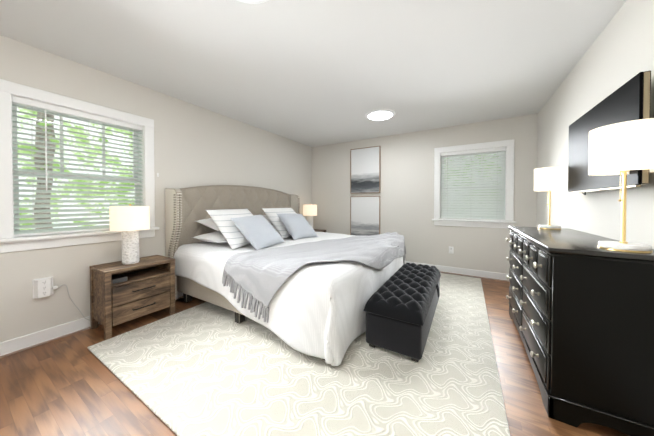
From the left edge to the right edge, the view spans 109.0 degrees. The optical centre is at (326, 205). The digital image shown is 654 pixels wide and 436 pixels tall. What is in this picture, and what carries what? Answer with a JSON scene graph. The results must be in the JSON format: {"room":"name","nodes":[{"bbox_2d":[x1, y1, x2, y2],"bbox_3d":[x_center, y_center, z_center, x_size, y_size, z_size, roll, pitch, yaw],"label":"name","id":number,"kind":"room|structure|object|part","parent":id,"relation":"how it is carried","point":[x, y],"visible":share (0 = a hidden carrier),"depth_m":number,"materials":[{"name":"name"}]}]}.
{"room":"bedroom","nodes":[
{"label":"bedroom","id":0,"kind":"room"},
{"bbox_2d":[0,35,311,341],"bbox_3d":[-1.912,-0.085,2.892,0.200,2.440,6.150,0,1,31],"label":"wall","id":1,"kind":"structure","parent":0,"point":[194,145],"depth_m":2.49,"materials":[{"name":"white paint"}]},
{"bbox_2d":[32,276,88,319],"bbox_3d":[-2.226,0.858,2.138,0.047,0.520,0.586,0,1,31],"label":"electrical outlet","id":2,"kind":"object","parent":1,"relation":"attached to","point":[43,287],"visible":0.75,"depth_m":1.92,"materials":[{"name":"white plastic"}]},
{"bbox_2d":[0,79,158,252],"bbox_3d":[-2.273,-0.303,2.210,0.240,1.312,1.107,0,1,31],"label":"window","id":3,"kind":"structure","parent":1,"relation":"in","point":[14,237],"depth_m":2.06,"materials":[{"name":"white"}]},
{"bbox_2d":[0,291,182,357],"bbox_3d":[-1.818,1.079,2.849,0.020,0.113,5.750,0,1,31],"label":"baseboard","id":4,"kind":"structure","parent":1,"relation":"attached to","point":[18,344],"depth_m":1.94,"materials":[{"name":"white"}]},
{"bbox_2d":[0,0,626,146],"bbox_3d":[-0.163,-1.343,1.829,4.280,0.100,6.150,0,1,31],"label":"ceiling","id":5,"kind":"structure","parent":0,"point":[312,73],"depth_m":1.97,"materials":[{"name":"white paint"}]},
{"bbox_2d":[237,0,268,3],"bbox_3d":[-0.463,-1.268,1.270,0.424,0.038,0.424,0,1,31],"label":"recessed light","id":6,"kind":"object","parent":5,"relation":"in","point":[253,1],"visible":1,"depth_m":1.45,"materials":[{"name":"white"}]},
{"bbox_2d":[365,109,394,120],"bbox_3d":[0.764,-1.292,3.355,0.424,0.038,0.424,0,1,31],"label":"recessed light","id":7,"kind":"object","parent":5,"relation":"in","point":[379,114],"visible":0.98,"depth_m":3.29,"materials":[{"name":"white"}]},
{"bbox_2d":[0,272,628,435],"bbox_3d":[-0.163,1.197,1.858,4.280,0.100,6.150,0,1,31],"label":"floor","id":8,"kind":"structure","parent":0,"point":[71,385],"depth_m":1.45,"materials":[{"name":"brown wood"}]},
{"bbox_2d":[90,255,174,339],"bbox_3d":[-1.889,0.849,2.303,0.412,0.584,0.555,0,1,31],"label":"nightstand","id":9,"kind":"object","parent":8,"relation":"on","point":[120,292],"visible":0.94,"depth_m":2.16,"materials":[{"name":"brown wood"}]},
{"bbox_2d":[109,204,149,264],"bbox_3d":[-1.909,0.268,2.264,0.296,0.577,0.296,0,1,31],"label":"light","id":10,"kind":"object","parent":9,"relation":"on","point":[129,222],"visible":1,"depth_m":2.20,"materials":[{"name":"ceramic"}]},
{"bbox_2d":[87,273,509,435],"bbox_3d":[0.218,1.129,2.725,2.800,0.014,3.670,0,1,31],"label":"rug","id":11,"kind":"object","parent":8,"relation":"on","point":[206,369],"visible":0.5,"depth_m":1.53,"materials":[{"name":"beige carpet"}]},
{"bbox_2d":[165,185,405,365],"bbox_3d":[-0.345,0.407,3.089,2.280,1.417,2.261,0,1,31],"label":"bed","id":12,"kind":"object","parent":11,"relation":"on","point":[272,260],"visible":0.98,"depth_m":2.33,"materials":[{"name":"fabric"}]},
{"bbox_3d":[-1.206,0.400,3.611,0.265,1.418,2.240,0,1,31],"label":"headboard","id":13,"kind":"part","parent":12,"relation":"part of","materials":[{"name":"fabric"}]},
{"bbox_3d":[-0.337,0.815,3.095,2.088,0.600,2.080,0,1,31],"label":"frame","id":14,"kind":"part","parent":12,"relation":"part of","materials":[{"name":"fabric"}]},
{"bbox_2d":[222,232,405,322],"bbox_3d":[0.084,0.673,2.822,1.235,0.562,2.238,0,1,31],"label":"throw","id":15,"kind":"object","parent":12,"relation":"on","point":[310,277],"depth_m":2.00,"materials":[{"name":"grey fabric"}]},
{"bbox_2d":[363,263,440,361],"bbox_3d":[0.835,0.913,2.315,0.469,0.422,1.343,0,1,31],"label":"bench","id":16,"kind":"object","parent":11,"relation":"on","point":[400,306],"visible":1,"depth_m":1.81,"materials":[{"name":"fabric"}]},
{"bbox_2d":[506,226,653,435],"bbox_3d":[1.739,0.685,1.752,0.503,0.930,1.409,0,1,31],"label":"dresser","id":17,"kind":"object","parent":8,"relation":"on","point":[581,308],"visible":1,"depth_m":1.20,"materials":[{"name":"black wood"}]},
{"bbox_2d":[534,166,566,228],"bbox_3d":[2.106,-0.071,2.203,0.225,0.569,0.225,0,1,31],"label":"light","id":18,"kind":"object","parent":17,"relation":"on","point":[549,179],"visible":1,"depth_m":2.13,"materials":[{"name":"white fabric"}]},
{"bbox_2d":[588,118,653,252],"bbox_3d":[1.536,-0.091,1.204,0.250,0.632,0.250,0,1,31],"label":"light","id":19,"kind":"object","parent":17,"relation":"on","point":[623,149],"visible":1,"depth_m":1.15,"materials":[{"name":"gold metal"}]},
{"bbox_3d":[-0.308,0.818,4.940,0.412,0.584,0.555,0,1,31],"label":"nightstand","id":20,"kind":"object","parent":8,"relation":"on","visible":0},
{"bbox_2d":[303,205,316,227],"bbox_3d":[-0.355,0.238,4.871,0.296,0.577,0.296,0,1,31],"label":"light","id":21,"kind":"object","parent":20,"relation":"on","point":[309,211],"visible":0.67,"depth_m":4.76,"materials":[{"name":"white ceramic"}]},
{"bbox_2d":[312,113,537,273],"bbox_3d":[1.367,-0.102,4.395,3.880,2.440,0.200,0,1,31],"label":"wall","id":22,"kind":"structure","parent":0,"point":[406,194],"depth_m":4.07,"materials":[{"name":"white paint"}]},
{"bbox_2d":[350,196,379,235],"bbox_3d":[0.752,0.250,4.628,0.620,0.880,0.036,0,1,31],"label":"picture","id":23,"kind":"object","parent":22,"relation":"attached to","point":[364,215],"visible":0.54,"depth_m":4.62,"materials":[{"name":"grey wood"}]},
{"bbox_2d":[350,146,380,193],"bbox_3d":[0.752,-0.700,4.617,0.620,0.900,0.036,0,1,31],"label":"picture","id":24,"kind":"object","parent":22,"relation":"attached to","point":[365,169],"visible":1,"depth_m":4.60,"materials":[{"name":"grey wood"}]},
{"bbox_2d":[449,246,453,253],"bbox_3d":[2.059,0.732,3.866,0.072,0.116,0.010,0,1,31],"label":"electrical outlet","id":25,"kind":"object","parent":22,"relation":"attached to","point":[451,250],"visible":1,"depth_m":3.86,"materials":[{"name":"white plastic"}]},
{"bbox_2d":[406,261,508,281],"bbox_3d":[1.306,1.062,4.316,3.810,0.113,0.020,0,1,31],"label":"baseboard","id":26,"kind":"structure","parent":22,"relation":"attached to","point":[444,269],"depth_m":3.72,"materials":[{"name":"white"}]},
{"bbox_2d":[432,139,516,228],"bbox_3d":[2.329,-0.324,3.769,1.134,1.317,0.240,0,1,31],"label":"window","id":27,"kind":"structure","parent":22,"relation":"in","point":[475,211],"depth_m":3.71,"materials":[{"name":"white"}]},
{"bbox_2d":[536,0,653,248],"bbox_3d":[1.587,-0.061,0.794,0.200,2.440,6.150,0,1,31],"label":"wall","id":28,"kind":"structure","parent":0,"point":[619,53],"depth_m":1.72,"materials":[{"name":"white paint"}]},
{"bbox_2d":[568,71,650,194],"bbox_3d":[1.891,-0.386,1.588,0.095,0.608,0.970,0,1,31],"label":"television","id":29,"kind":"object","parent":28,"relation":"attached to","point":[630,100],"depth_m":1.46,"materials":[{"name":"glass"},{"name":"plastic"}]},
{"label":"outside","id":30,"kind":"structure","parent":0,"visible":0},
{"bbox_2d":[17,107,134,229],"bbox_3d":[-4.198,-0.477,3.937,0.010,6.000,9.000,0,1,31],"label":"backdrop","id":31,"kind":"structure","parent":30,"point":[65,142],"depth_m":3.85,"materials":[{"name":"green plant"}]},
{"bbox_2d":[444,154,500,213],"bbox_3d":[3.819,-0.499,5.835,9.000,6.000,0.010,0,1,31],"label":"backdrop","id":32,"kind":"structure","parent":30,"point":[474,174],"depth_m":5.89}
]}

